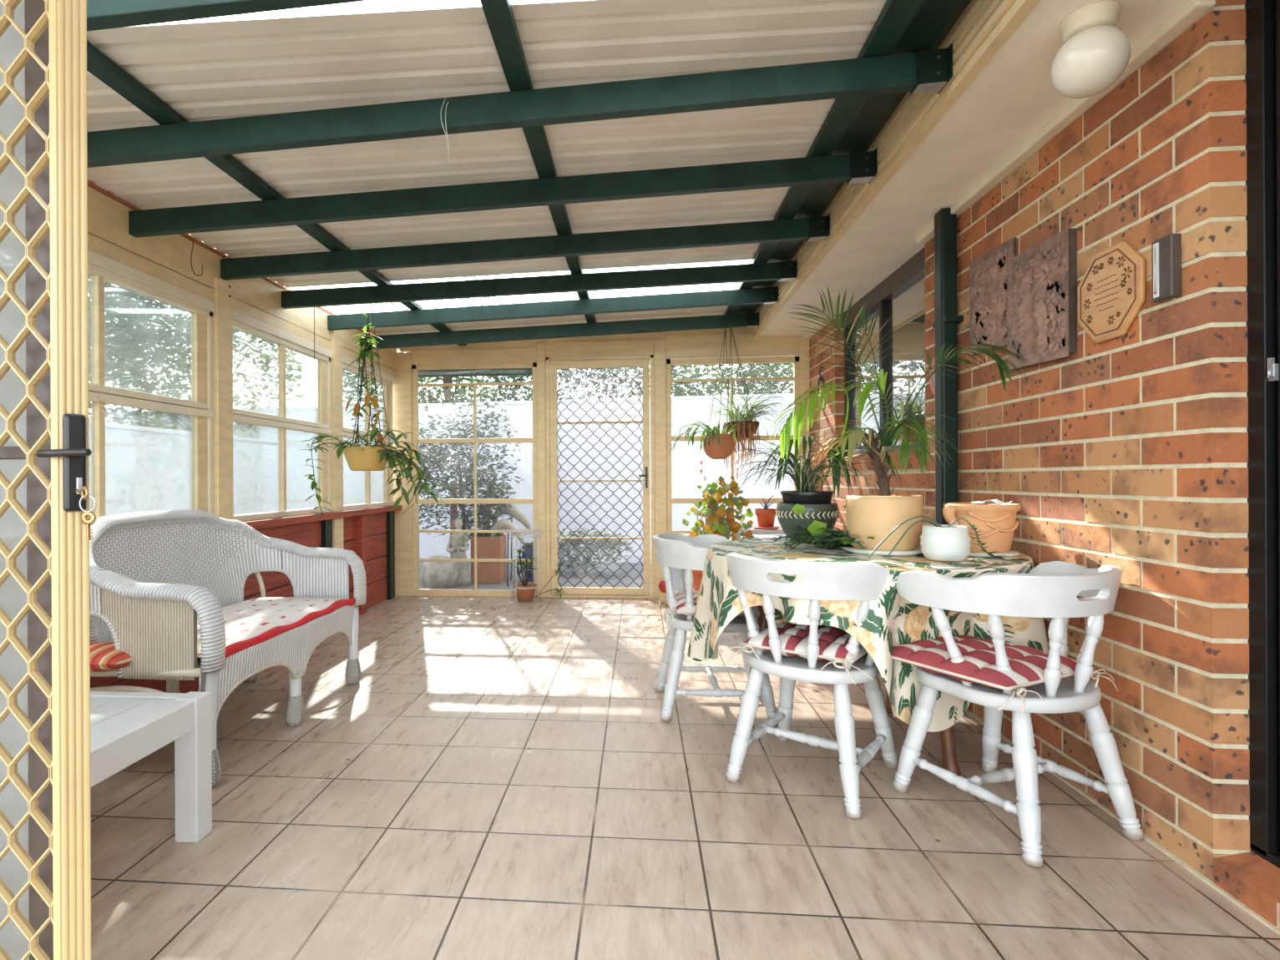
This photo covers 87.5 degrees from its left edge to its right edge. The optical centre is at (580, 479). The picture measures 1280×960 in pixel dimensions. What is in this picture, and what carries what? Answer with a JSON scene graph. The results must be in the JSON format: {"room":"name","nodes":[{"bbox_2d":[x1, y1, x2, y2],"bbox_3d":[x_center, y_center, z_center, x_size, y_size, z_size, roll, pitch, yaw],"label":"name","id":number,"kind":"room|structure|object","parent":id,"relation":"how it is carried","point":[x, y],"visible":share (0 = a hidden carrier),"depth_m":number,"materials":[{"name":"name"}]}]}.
{"room":"sunroom","nodes":[
{"label":"sunroom","id":0,"kind":"room"},
{"bbox_2d":[87,180,401,693],"bbox_3d":[-1.877,-0.076,3.350,0.180,2.205,5.250,0,0,5],"label":"wall","id":1,"kind":"structure","parent":0,"point":[161,263],"depth_m":3.58,"materials":[{"name":"beige paint"}]},
{"bbox_2d":[87,263,214,518],"bbox_3d":[-1.917,-0.306,2.674,0.060,1.066,1.335,0,0,5],"label":"window","id":2,"kind":"structure","parent":1,"relation":"in","point":[200,407],"depth_m":3.04,"materials":[{"name":"beige paint"}]},
{"bbox_2d":[189,237,202,276],"bbox_3d":[-1.801,-1.045,3.119,0.054,0.180,0.037,0,0,-33],"label":"wire hook","id":3,"kind":"object","parent":1,"relation":"attached to","point":[189,237],"visible":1,"depth_m":3.11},
{"bbox_2d":[86,0,369,30],"bbox_3d":[-0.463,-1.172,1.548,3.088,0.279,0.090,0,0,4],"label":"rafter","id":4,"kind":"object","parent":1,"relation":"on","point":[101,14],"visible":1,"depth_m":1.55,"materials":[{"name":"green paint"}]},
{"bbox_2d":[232,319,333,521],"bbox_3d":[-1.798,-0.307,4.036,0.060,1.066,1.150,0,0,5],"label":"window","id":5,"kind":"structure","parent":1,"relation":"in","point":[280,422],"depth_m":4.05,"materials":[{"name":"beige paint"}]},
{"bbox_2d":[342,363,394,510],"bbox_3d":[-1.692,-0.307,5.256,0.060,1.066,1.020,0,0,5],"label":"window","id":6,"kind":"structure","parent":1,"relation":"in","point":[387,386],"depth_m":5.52,"materials":[{"name":"beige paint"}]},
{"bbox_2d":[128,148,877,237],"bbox_3d":[-0.357,-1.173,2.763,3.092,0.279,0.090,0,0,2],"label":"rafter","id":7,"kind":"object","parent":1,"relation":"on","point":[857,167],"visible":1,"depth_m":2.73,"materials":[{"name":"green paint"}]},
{"bbox_2d":[87,43,952,167],"bbox_3d":[-0.410,-1.172,2.155,3.088,0.279,0.090,0,0,4],"label":"rafter","id":8,"kind":"object","parent":1,"relation":"on","point":[923,71],"visible":0.9,"depth_m":2.11,"materials":[{"name":"green paint"}]},
{"bbox_2d":[440,97,448,164],"bbox_3d":[-0.425,-1.103,2.105,0.019,0.206,0.036,0,0,33],"label":"loop","id":9,"kind":"object","parent":8,"relation":"hanging from","point":[445,98],"visible":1,"depth_m":2.10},
{"bbox_2d":[220,213,829,280],"bbox_3d":[-0.301,-1.173,3.396,3.096,0.279,0.090,0,0,2],"label":"rafter","id":10,"kind":"object","parent":1,"relation":"on","point":[816,228],"visible":1,"depth_m":3.36,"materials":[{"name":"green paint"}]},
{"bbox_2d":[86,40,466,345],"bbox_3d":[-1.309,-1.183,2.673,0.070,0.032,6.900,0,0,5],"label":"purlin","id":11,"kind":"object","parent":10,"relation":"on","point":[98,64],"visible":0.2,"depth_m":2.18,"materials":[{"name":"green paint"}]},
{"bbox_2d":[480,0,596,323],"bbox_3d":[-0.153,-1.257,2.572,0.070,0.032,6.900,0,0,5],"label":"purlin","id":12,"kind":"object","parent":10,"relation":"on","point":[498,14],"visible":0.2,"depth_m":2.06,"materials":[{"name":"green paint"}]},
{"bbox_2d":[723,0,922,314],"bbox_3d":[0.952,-1.327,2.476,0.085,0.032,6.900,0,0,5],"label":"purlin","id":13,"kind":"object","parent":10,"relation":"on","point":[895,16],"visible":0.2,"depth_m":2.39,"materials":[{"name":"green paint"}]},
{"bbox_2d":[281,259,797,308],"bbox_3d":[-0.245,-1.173,4.004,3.107,0.279,0.090,0,0,-1],"label":"rafter","id":14,"kind":"object","parent":1,"relation":"on","point":[781,270],"visible":1,"depth_m":4.00,"materials":[{"name":"green paint"}]},
{"bbox_2d":[312,305,314,365],"bbox_3d":[-1.595,-0.861,3.968,0.007,0.367,0.034,0,0,-4],"label":"wire hook","id":15,"kind":"object","parent":14,"relation":"hanging from","point":[314,306],"visible":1,"depth_m":3.98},
{"bbox_2d":[298,303,450,518],"bbox_3d":[-1.277,-0.413,3.975,0.885,1.303,0.707,0,0,5],"label":"hanging basket","id":16,"kind":"object","parent":14,"relation":"hanging from","point":[358,457],"visible":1,"depth_m":3.94,"materials":[{"name":"yellow plastic"}]},
{"bbox_2d":[342,445,392,470],"bbox_3d":[-1.284,-0.122,3.996,0.292,0.142,0.292,0,0,5],"label":"pot","id":17,"kind":"object","parent":16,"relation":"on","point":[361,457],"depth_m":3.89,"materials":[{"name":"yellow plastic"}]},
{"bbox_2d":[327,285,778,330],"bbox_3d":[-0.197,-1.173,4.567,3.102,0.279,0.090,0,0,0],"label":"rafter","id":18,"kind":"object","parent":1,"relation":"on","point":[764,295],"visible":1,"depth_m":4.56,"materials":[{"name":"green paint"}]},
{"bbox_2d":[367,311,759,349],"bbox_3d":[-0.136,-1.174,5.255,3.106,0.279,0.090,0,0,-1],"label":"rafter","id":19,"kind":"object","parent":1,"relation":"on","point":[747,320],"visible":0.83,"depth_m":5.25,"materials":[{"name":"green paint"}]},
{"bbox_2d":[669,327,769,484],"bbox_3d":[1.038,-0.584,5.123,0.726,1.250,0.747,0,0,5],"label":"hanging basket","id":20,"kind":"object","parent":19,"relation":"hanging from","point":[713,442],"visible":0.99,"depth_m":5.05,"materials":[{"name":"ceramic"}]},
{"bbox_2d":[703,433,734,459],"bbox_3d":[1.063,-0.250,5.127,0.244,0.190,0.244,0,0,5],"label":"pot","id":21,"kind":"object","parent":20,"relation":"on","point":[714,451],"depth_m":5.04,"materials":[{"name":"ceramic"}]},
{"bbox_2d":[683,327,807,475],"bbox_3d":[1.322,-0.623,5.375,0.936,1.177,0.982,0,0,44],"label":"hanging basket","id":22,"kind":"object","parent":19,"relation":"hanging from","point":[743,432],"visible":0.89,"depth_m":5.28,"materials":[{"name":"plant"}]},
{"bbox_2d":[723,420,759,438],"bbox_3d":[1.299,-0.397,5.377,0.284,0.128,0.284,0,0,5],"label":"pot","id":23,"kind":"object","parent":22,"relation":"on","point":[743,432],"depth_m":5.26,"materials":[{"name":"wicker"}]},
{"bbox_2d":[86,0,886,352],"bbox_3d":[-0.511,-1.269,2.502,3.160,0.215,7.531,0,0,5],"label":"ceiling","id":24,"kind":"structure","parent":0,"point":[236,68],"depth_m":2.20,"materials":[{"name":"white"}]},
{"bbox_2d":[737,0,971,313],"bbox_3d":[1.058,-1.392,2.467,0.203,0.132,6.900,0,0,5],"label":"gutter","id":25,"kind":"object","parent":24,"relation":"attached to","point":[933,20],"visible":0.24,"depth_m":2.41,"materials":[{"name":"green metal"}]},
{"bbox_2d":[392,327,809,598],"bbox_3d":[0.068,-0.183,5.830,3.725,2.400,0.252,0,0,5],"label":"wall","id":26,"kind":"structure","parent":0,"point":[706,343],"depth_m":5.74,"materials":[{"name":"beige paint"}]},
{"bbox_2d":[411,362,537,596],"bbox_3d":[-0.926,0.002,5.830,1.113,2.040,0.065,0,0,5],"label":"window","id":27,"kind":"structure","parent":26,"relation":"in","point":[417,591],"depth_m":5.82,"materials":[{"name":"beige paint"}]},
{"bbox_2d":[545,354,655,598],"bbox_3d":[0.164,-0.021,5.718,0.935,2.075,0.140,0,0,5],"label":"door","id":28,"kind":"structure","parent":26,"relation":"in","point":[646,362],"depth_m":5.71,"materials":[{"name":"beige paint"}]},
{"bbox_2d":[666,356,799,593],"bbox_3d":[1.284,-0.009,5.637,1.110,2.040,0.065,0,0,5],"label":"window","id":29,"kind":"structure","parent":26,"relation":"in","point":[764,360],"depth_m":5.64,"materials":[{"name":"beige paint"}]},
{"bbox_2d":[90,596,1279,959],"bbox_3d":[-0.180,1.048,2.134,3.860,0.060,7.420,0,0,5],"label":"floor","id":30,"kind":"structure","parent":0,"point":[499,778],"depth_m":1.91,"materials":[{"name":"tile"}]},
{"bbox_2d":[0,0,91,959],"bbox_3d":[-1.184,-0.047,1.090,0.892,2.100,0.087,0,0,7],"label":"screen door","id":31,"kind":"structure","parent":30,"relation":"on","point":[45,801],"depth_m":1.05,"materials":[{"name":"beige metal"}]},
{"bbox_2d":[0,0,53,959],"bbox_3d":[-1.160,-0.030,1.072,0.706,1.969,0.014,0,0,5],"label":"grille","id":32,"kind":"object","parent":31,"relation":"attached to","point":[46,19],"depth_m":1.04,"materials":[{"name":"beige metal"}]},
{"bbox_2d":[73,485,96,540],"bbox_3d":[-0.766,0.051,1.022,0.054,0.083,0.011,0,0,23],"label":"key","id":33,"kind":"object","parent":31,"relation":"hanging from","point":[92,516],"visible":1,"depth_m":1.01,"materials":[{"name":"gold metal"}]},
{"bbox_2d":[90,691,212,843],"bbox_3d":[-1.402,0.822,1.606,0.600,0.405,0.715,0,0,5],"label":"coffee table","id":34,"kind":"object","parent":30,"relation":"on","point":[126,728],"visible":0.52,"depth_m":1.86,"materials":[{"name":"white paint"}]},
{"bbox_2d":[89,509,366,788],"bbox_3d":[-1.495,0.579,2.805,0.718,0.892,1.263,0,0,5],"label":"settee","id":35,"kind":"object","parent":30,"relation":"on","point":[152,574],"visible":0.84,"depth_m":2.68,"materials":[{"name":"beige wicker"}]},
{"bbox_2d":[90,642,131,672],"bbox_3d":[-1.667,0.606,2.268,0.340,0.097,0.298,0,0,-4],"label":"striped pillow","id":36,"kind":"object","parent":35,"relation":"on","point":[103,656],"visible":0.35,"depth_m":2.17,"materials":[{"name":"fabric"}]},
{"bbox_2d":[197,596,355,658],"bbox_3d":[-1.422,0.602,2.802,0.519,0.054,1.090,0,0,5],"label":"cushion","id":37,"kind":"object","parent":35,"relation":"on","point":[250,623],"visible":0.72,"depth_m":2.82,"materials":[{"name":"white fabric"}]},
{"bbox_2d":[508,528,541,603],"bbox_3d":[-0.468,0.723,5.592,0.278,0.594,0.278,0,0,5],"label":"wire plant stand","id":38,"kind":"object","parent":30,"relation":"on","point":[516,534],"visible":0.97,"depth_m":5.52,"materials":[{"name":"white paint"}]},
{"bbox_2d":[510,548,567,602],"bbox_3d":[-0.368,0.803,5.556,0.494,0.424,0.240,0,0,20],"label":"potted kalanchoe","id":39,"kind":"object","parent":30,"relation":"on","point":[524,595],"visible":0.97,"depth_m":5.56,"materials":[{"name":"plant"}]},
{"bbox_2d":[513,582,536,602],"bbox_3d":[-0.467,0.951,5.592,0.192,0.130,0.192,0,0,5],"label":"pot","id":40,"kind":"object","parent":39,"relation":"on","point":[524,595],"depth_m":5.53,"materials":[{"name":"ceramic"}]},
{"bbox_2d":[658,581,667,603],"bbox_3d":[0.691,0.926,5.461,0.110,0.175,0.110,0,0,25],"label":"pot","id":41,"kind":"object","parent":30,"relation":"on","point":[662,584],"visible":0.52,"depth_m":5.42,"materials":[{"name":"ceramic"}]},
{"bbox_2d":[658,581,666,592],"bbox_3d":[0.691,0.881,5.461,0.104,0.085,0.104,0,0,5],"label":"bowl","id":42,"kind":"object","parent":41,"relation":"on","point":[662,584],"depth_m":5.43,"materials":[{"name":"red ceramic"}]},
{"bbox_2d":[652,532,777,721],"bbox_3d":[0.579,0.637,2.986,0.510,0.763,0.629,0,0,3],"label":"dining chair","id":43,"kind":"object","parent":30,"relation":"on","point":[677,550],"visible":0.72,"depth_m":2.83,"materials":[{"name":"white paint"}]},
{"bbox_2d":[655,591,760,627],"bbox_3d":[0.575,0.565,2.985,0.438,0.102,0.522,0,0,0],"label":"cushion","id":44,"kind":"object","parent":43,"relation":"on","point":[680,608],"visible":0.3,"depth_m":2.83,"materials":[{"name":"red fabric"}]},
{"bbox_2d":[725,551,915,819],"bbox_3d":[0.794,0.636,2.284,0.629,0.763,0.510,0,0,38],"label":"dining chair","id":45,"kind":"object","parent":30,"relation":"on","point":[864,583],"visible":0.84,"depth_m":2.13,"materials":[{"name":"white paint"}]},
{"bbox_2d":[720,621,874,684],"bbox_3d":[0.788,0.564,2.277,0.501,0.102,0.418,0,0,38],"label":"cushion","id":46,"kind":"object","parent":45,"relation":"on","point":[832,641],"visible":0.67,"depth_m":2.19,"materials":[{"name":"fabric"}]},
{"bbox_2d":[748,606,961,776],"bbox_3d":[1.078,0.646,2.596,1.120,0.739,1.120,0,0,5],"label":"round table","id":47,"kind":"object","parent":30,"relation":"on","point":[950,763],"visible":0.09,"depth_m":2.23,"materials":[{"name":"wood"}]},
{"bbox_2d":[687,537,1049,732],"bbox_3d":[1.039,0.554,2.633,1.213,0.566,1.219,0,0,5],"label":"tablecloth","id":48,"kind":"object","parent":47,"relation":"on","point":[718,604],"visible":0.49,"depth_m":2.21,"materials":[{"name":"fabric"}]},
{"bbox_2d":[737,541,804,551],"bbox_3d":[0.769,0.267,2.675,0.249,0.006,0.416,0,0,5],"label":"fallen leaves","id":49,"kind":"object","parent":48,"relation":"on","point":[742,541],"visible":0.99,"depth_m":2.60,"materials":[{"name":"green plant"}]},
{"bbox_2d":[733,524,835,540],"bbox_3d":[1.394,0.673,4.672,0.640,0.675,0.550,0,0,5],"label":"tray","id":50,"kind":"object","parent":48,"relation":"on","point":[779,531],"visible":0.07,"depth_m":4.42,"materials":[{"name":"white paint"}]},
{"bbox_2d":[753,495,782,529],"bbox_3d":[1.284,0.222,4.509,0.232,0.228,0.260,0,0,5],"label":"potted plant","id":51,"kind":"object","parent":50,"relation":"on","point":[766,516],"visible":0.98,"depth_m":4.48,"materials":[{"name":"ceramic"}]},
{"bbox_2d":[718,382,907,542],"bbox_3d":[1.004,-0.064,2.937,0.842,0.670,0.705,0,0,5],"label":"spider plant","id":52,"kind":"object","parent":48,"relation":"on","point":[818,505],"visible":0.9,"depth_m":2.82,"materials":[{"name":"plant"}]},
{"bbox_2d":[776,502,838,542],"bbox_3d":[0.994,0.187,2.925,0.256,0.168,0.256,0,0,5],"label":"pot","id":53,"kind":"object","parent":52,"relation":"on","point":[827,513],"depth_m":2.83,"materials":[{"name":"green ceramic"}]},
{"bbox_2d":[769,503,875,549],"bbox_3d":[0.953,0.172,2.563,0.392,0.193,0.460,0,0,5],"label":"succulent","id":54,"kind":"object","parent":48,"relation":"on","point":[817,531],"visible":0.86,"depth_m":2.56,"materials":[{"name":"green plant"}]},
{"bbox_2d":[786,285,1029,556],"bbox_3d":[1.151,-0.248,2.392,0.511,1.036,0.722,0,0,-34],"label":"potted palm","id":55,"kind":"object","parent":48,"relation":"on","point":[877,515],"visible":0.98,"depth_m":2.38,"materials":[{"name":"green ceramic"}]},
{"bbox_2d":[845,494,923,551],"bbox_3d":[1.125,0.159,2.472,0.262,0.200,0.262,0,0,5],"label":"pot","id":56,"kind":"object","parent":55,"relation":"on","point":[867,515],"depth_m":2.37,"materials":[{"name":"beige ceramic"}]},
{"bbox_2d":[867,516,1025,561],"bbox_3d":[1.190,0.196,2.221,0.478,0.149,0.192,0,0,5],"label":"potted plant","id":57,"kind":"object","parent":48,"relation":"on","point":[950,543],"visible":1,"depth_m":2.18,"materials":[{"name":"ceramic"}]},
{"bbox_2d":[942,502,1021,557],"bbox_3d":[1.435,0.178,2.385,0.240,0.182,0.240,0,0,34],"label":"terracotta pot","id":58,"kind":"object","parent":48,"relation":"on","point":[998,523],"visible":0.75,"depth_m":2.30,"materials":[{"name":"orange ceramic"}]},
{"bbox_2d":[942,505,1019,538],"bbox_3d":[1.398,0.146,2.317,0.241,0.114,0.078,0,0,18],"label":"drape","id":59,"kind":"object","parent":58,"relation":"hanging from","point":[994,521],"depth_m":2.29,"materials":[{"name":"ceramic"}]},
{"bbox_2d":[971,499,1012,505],"bbox_3d":[1.452,0.083,2.353,0.101,0.026,0.081,0,0,5],"label":"paper scrap","id":60,"kind":"object","parent":58,"relation":"on","point":[996,502],"visible":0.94,"depth_m":2.33,"materials":[{"name":"white paper"}]},
{"bbox_2d":[892,561,1143,867],"bbox_3d":[1.299,0.633,2.011,0.629,0.763,0.510,0,0,-19],"label":"dining chair","id":61,"kind":"object","parent":30,"relation":"on","point":[1050,589],"visible":0.96,"depth_m":1.85,"materials":[{"name":"white paint"}]},
{"bbox_2d":[891,635,1118,717],"bbox_3d":[1.239,0.561,2.023,0.552,0.102,0.468,0,0,-26],"label":"cushion","id":62,"kind":"object","parent":61,"relation":"on","point":[1028,665],"visible":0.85,"depth_m":1.94,"materials":[{"name":"red fabric"}]},
{"bbox_3d":[0.830,0.899,4.525,0.290,0.232,0.290,0,0,5],"label":"stool","id":63,"kind":"object","parent":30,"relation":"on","visible":0},
{"bbox_2d":[682,475,758,591],"bbox_3d":[0.937,0.378,4.522,0.521,0.809,0.538,0,0,5],"label":"geranium","id":64,"kind":"object","parent":63,"relation":"on","point":[715,523],"visible":0.65,"depth_m":4.45,"materials":[{"name":"green plant"}]},
{"bbox_2d":[692,570,702,591],"bbox_3d":[0.829,0.696,4.525,0.180,0.175,0.180,0,0,5],"label":"pot","id":65,"kind":"object","parent":64,"relation":"on","point":[697,574],"depth_m":4.47,"materials":[{"name":"ceramic"}]},
{"bbox_2d":[809,0,1279,935],"bbox_3d":[1.730,-0.096,2.909,0.193,2.210,5.404,0,0,4],"label":"wall","id":66,"kind":"structure","parent":0,"point":[1129,452],"depth_m":1.85,"materials":[{"name":"brick"}]},
{"bbox_2d":[817,366,824,396],"bbox_3d":[1.852,-0.752,5.118,0.037,0.231,0.160,0,0,5],"label":"wall hook","id":67,"kind":"object","parent":66,"relation":"attached to","point":[820,376],"visible":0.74,"depth_m":5.12,"materials":[{"name":"black metal"}]},
{"bbox_2d":[842,247,925,455],"bbox_3d":[1.953,-0.692,4.045,0.245,1.600,2.200,0,0,5],"label":"window","id":68,"kind":"structure","parent":66,"relation":"in","point":[899,298],"depth_m":3.94,"materials":[{"name":"glass"}]},
{"bbox_2d":[929,356,935,394],"bbox_3d":[1.682,-0.491,3.111,0.016,0.216,0.216,0,0,5],"label":"wall plate","id":69,"kind":"object","parent":66,"relation":"attached to","point":[932,380],"visible":0.17,"depth_m":3.19,"materials":[{"name":"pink ceramic"}]},
{"bbox_2d":[932,207,963,525],"bbox_3d":[1.640,-0.096,2.974,0.082,2.210,0.130,0,0,5],"label":"downpipe","id":70,"kind":"object","parent":66,"relation":"attached to","point":[946,319],"visible":0.64,"depth_m":2.94,"materials":[{"name":"green metal"}]},
{"bbox_2d":[758,0,1188,336],"bbox_3d":[1.463,-1.207,2.281,0.590,0.014,6.800,0,0,5],"label":"soffit","id":71,"kind":"structure","parent":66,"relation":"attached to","point":[1014,96],"depth_m":2.43,"materials":[{"name":"paint"}]},
{"bbox_2d":[751,0,1040,337],"bbox_3d":[1.182,-1.320,2.381,0.046,0.258,6.750,0,0,5],"label":"fascia","id":72,"kind":"object","parent":71,"relation":"attached to","point":[984,27],"visible":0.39,"depth_m":2.32,"materials":[{"name":"beige paint"}]},
{"bbox_2d":[1050,0,1130,98],"bbox_3d":[1.319,-1.100,1.726,0.166,0.198,0.166,0,0,5],"label":"ceiling light","id":73,"kind":"object","parent":71,"relation":"attached to","point":[1095,53],"visible":1,"depth_m":1.68,"materials":[{"name":"glass"}]},
{"bbox_2d":[969,237,1016,355],"bbox_3d":[1.632,-0.718,2.666,0.043,0.407,0.335,0,0,5],"label":"plaque","id":74,"kind":"object","parent":66,"relation":"attached to","point":[988,272],"visible":0.89,"depth_m":2.65,"materials":[{"name":"brown stone"}]},
{"bbox_2d":[803,0,1215,338],"bbox_3d":[1.712,-1.186,3.598,0.048,0.034,3.933,0,0,5],"label":"trim","id":75,"kind":"structure","parent":66,"relation":"attached to","point":[1191,11],"depth_m":2.14,"materials":[{"name":"beige paint"}]},
{"bbox_2d":[1006,227,1077,369],"bbox_3d":[1.593,-0.613,2.335,0.064,0.427,0.360,0,0,5],"label":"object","id":76,"kind":"object","parent":66,"relation":"attached to","point":[1042,279],"visible":0.96,"depth_m":2.28,"materials":[{"name":"brown stone"}]},
{"bbox_2d":[1077,241,1145,343],"bbox_3d":[1.585,-0.559,1.998,0.020,0.277,0.277,0,0,5],"label":"plaque","id":77,"kind":"object","parent":66,"relation":"attached to","point":[1111,290],"visible":1,"depth_m":1.98,"materials":[{"name":"brown wood"}]},
{"bbox_2d":[1082,298,1090,308],"bbox_3d":[1.585,-0.549,2.083,0.006,0.029,0.030,0,0,5],"label":"flower","id":78,"kind":"object","parent":77,"relation":"on","point":[1086,302],"depth_m":2.09,"materials":[{"name":"brown wood"}]},
{"bbox_2d":[1092,264,1099,274],"bbox_3d":[1.581,-0.644,2.043,0.006,0.027,0.028,0,0,5],"label":"flower","id":79,"kind":"object","parent":77,"relation":"on","point":[1095,268],"depth_m":2.04,"materials":[{"name":"brown wood"}]},
{"bbox_2d":[1107,256,1113,264],"bbox_3d":[1.576,-0.650,1.978,0.006,0.022,0.022,0,0,5],"label":"flower","id":80,"kind":"object","parent":77,"relation":"on","point":[1110,259],"depth_m":1.98,"materials":[{"name":"paint"}]},
{"bbox_2d":[1107,315,1114,324],"bbox_3d":[1.577,-0.473,1.978,0.006,0.025,0.026,0,0,5],"label":"flower","id":81,"kind":"object","parent":77,"relation":"on","point":[1110,319],"depth_m":1.98,"materials":[{"name":"brown wood"}]},
{"bbox_2d":[1116,255,1125,267],"bbox_3d":[1.572,-0.633,1.937,0.006,0.031,0.032,0,0,5],"label":"flower","id":82,"kind":"object","parent":77,"relation":"on","point":[1120,260],"depth_m":1.94,"materials":[{"name":"paint"}]},
{"bbox_2d":[1119,279,1126,287],"bbox_3d":[1.572,-0.569,1.929,0.006,0.022,0.022,0,0,5],"label":"flower","id":83,"kind":"object","parent":77,"relation":"on","point":[1122,282],"depth_m":1.93,"materials":[{"name":"paint"}]},
{"bbox_2d":[1121,266,1132,279],"bbox_3d":[1.570,-0.594,1.914,0.006,0.034,0.036,0,0,5],"label":"flower","id":84,"kind":"object","parent":77,"relation":"on","point":[1126,271],"depth_m":1.92,"materials":[{"name":"paint"}]},
{"bbox_2d":[1151,233,1181,302],"bbox_3d":[1.559,-0.563,1.777,0.034,0.165,0.068,0,0,5],"label":"thermometer","id":85,"kind":"object","parent":66,"relation":"attached to","point":[1166,250],"visible":1,"depth_m":1.76,"materials":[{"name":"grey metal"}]},
{"bbox_2d":[1244,0,1279,868],"bbox_3d":[1.681,-0.191,0.459,0.268,2.400,2.407,0,0,5],"label":"door","id":86,"kind":"structure","parent":66,"relation":"in","point":[1262,17],"depth_m":1.61,"materials":[{"name":"black metal"}]},
{"label":"outside","id":87,"kind":"structure","parent":0,"visible":0},
{"bbox_2d":[419,561,693,595],"bbox_3d":[0.353,1.151,3.985,28.000,0.130,36.000,0,0,5],"label":"ground","id":88,"kind":"structure","parent":87,"point":[633,574],"depth_m":7.33,"materials":[{"name":"concrete"}]},
{"bbox_2d":[87,274,191,424],"bbox_3d":[-5.978,-1.188,6.973,2.814,4.611,4.446,0,0,5],"label":"tree","id":89,"kind":"object","parent":88,"relation":"on","point":[108,351],"visible":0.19,"depth_m":8.02,"materials":[{"name":"green plant"}]},
{"bbox_2d":[88,420,309,515],"bbox_3d":[-4.498,0.304,3.203,0.160,1.610,13.600,0,0,5],"label":"wall","id":90,"kind":"structure","parent":88,"relation":"on","point":[147,468],"depth_m":6.76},
{"bbox_2d":[88,283,309,436],"bbox_3d":[-5.783,-1.089,9.935,2.940,4.413,3.903,0,0,5],"label":"tree","id":91,"kind":"object","parent":88,"relation":"on","point":[149,387],"visible":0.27,"depth_m":9.53,"materials":[{"name":"green plant"}]},
{"bbox_2d":[310,369,532,405],"bbox_3d":[-2.448,-0.801,10.823,3.989,3.804,1.920,0,0,5],"label":"tree","id":92,"kind":"object","parent":88,"relation":"on","point":[422,394],"visible":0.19,"depth_m":10.53,"materials":[{"name":"green plant"}]},
{"bbox_2d":[419,555,458,588],"bbox_3d":[-1.438,0.929,6.688,0.382,0.330,0.380,0,0,5],"label":"boulder","id":93,"kind":"object","parent":88,"relation":"on","point":[432,574],"visible":0.83,"depth_m":6.56,"materials":[{"name":"stone"}]},
{"bbox_2d":[371,274,519,403],"bbox_3d":[-2.001,-1.408,9.901,2.303,5.012,1.128,0,0,5],"label":"tree","id":94,"kind":"object","parent":88,"relation":"on","point":[446,380],"visible":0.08,"depth_m":9.87,"materials":[{"name":"green plant"}]},
{"bbox_2d":[113,393,794,563],"bbox_3d":[0.755,0.018,8.667,16.000,2.150,0.160,0,0,11],"label":"fence","id":95,"kind":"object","parent":88,"relation":"on","point":[686,466],"depth_m":8.72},
{"bbox_2d":[450,481,457,556],"bbox_3d":[-1.480,0.559,7.758,0.070,1.070,0.070,0,0,5],"label":"post","id":96,"kind":"object","parent":88,"relation":"on","point":[452,527],"visible":0.21,"depth_m":7.72,"materials":[{"name":"wood"}]},
{"bbox_2d":[445,517,470,586],"bbox_3d":[-1.264,0.743,6.883,0.243,0.700,0.244,0,0,5],"label":"statue","id":97,"kind":"object","parent":88,"relation":"on","point":[459,542],"visible":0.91,"depth_m":6.83,"materials":[{"name":"stone"}]},
{"bbox_2d":[418,394,525,546],"bbox_3d":[-1.313,0.064,7.277,1.445,2.062,1.173,0,0,5],"label":"shrub","id":98,"kind":"object","parent":88,"relation":"on","point":[489,493],"visible":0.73,"depth_m":7.17,"materials":[{"name":"green plant"}]},
{"bbox_2d":[470,528,506,583],"bbox_3d":[-0.986,0.814,7.098,0.464,0.556,0.442,0,0,5],"label":"planter box","id":99,"kind":"object","parent":88,"relation":"on","point":[488,572],"visible":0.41,"depth_m":6.96,"materials":[{"name":"ceramic"}]},
{"bbox_2d":[490,519,524,586],"bbox_3d":[-0.750,0.750,6.791,0.353,0.683,0.101,0,0,5],"label":"bird ornament","id":100,"kind":"object","parent":88,"relation":"on","point":[505,524],"visible":0.76,"depth_m":6.77,"materials":[{"name":"stone"}]},
{"bbox_2d":[491,503,531,580],"bbox_3d":[-0.746,0.673,7.192,0.442,0.836,0.126,0,0,5],"label":"bird ornament","id":101,"kind":"object","parent":88,"relation":"on","point":[516,513],"visible":0.67,"depth_m":7.15,"materials":[{"name":"stone"}]},
{"bbox_2d":[520,541,533,581],"bbox_3d":[-0.478,0.887,7.165,0.375,0.404,0.394,0,0,5],"label":"pot","id":102,"kind":"object","parent":88,"relation":"on","point":[528,548],"visible":0.33,"depth_m":7.06,"materials":[{"name":"ceramic"}]},
{"bbox_2d":[557,527,633,574],"bbox_3d":[0.026,0.813,7.626,1.156,0.554,0.759,0,0,5],"label":"shrub","id":103,"kind":"object","parent":88,"relation":"on","point":[606,545],"visible":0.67,"depth_m":7.53,"materials":[{"name":"green plant"}]},
{"bbox_2d":[480,364,718,401],"bbox_3d":[0.296,-0.672,10.217,4.063,3.520,1.882,0,0,5],"label":"tree","id":104,"kind":"object","parent":88,"relation":"on","point":[609,371],"visible":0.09,"depth_m":10.05,"materials":[{"name":"green plant"}]},
{"bbox_2d":[618,363,793,397],"bbox_3d":[2.289,-0.715,9.457,3.418,3.585,1.996,0,0,11],"label":"tree","id":105,"kind":"object","parent":88,"relation":"on","point":[768,370],"visible":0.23,"depth_m":9.22,"materials":[{"name":"green plant"}]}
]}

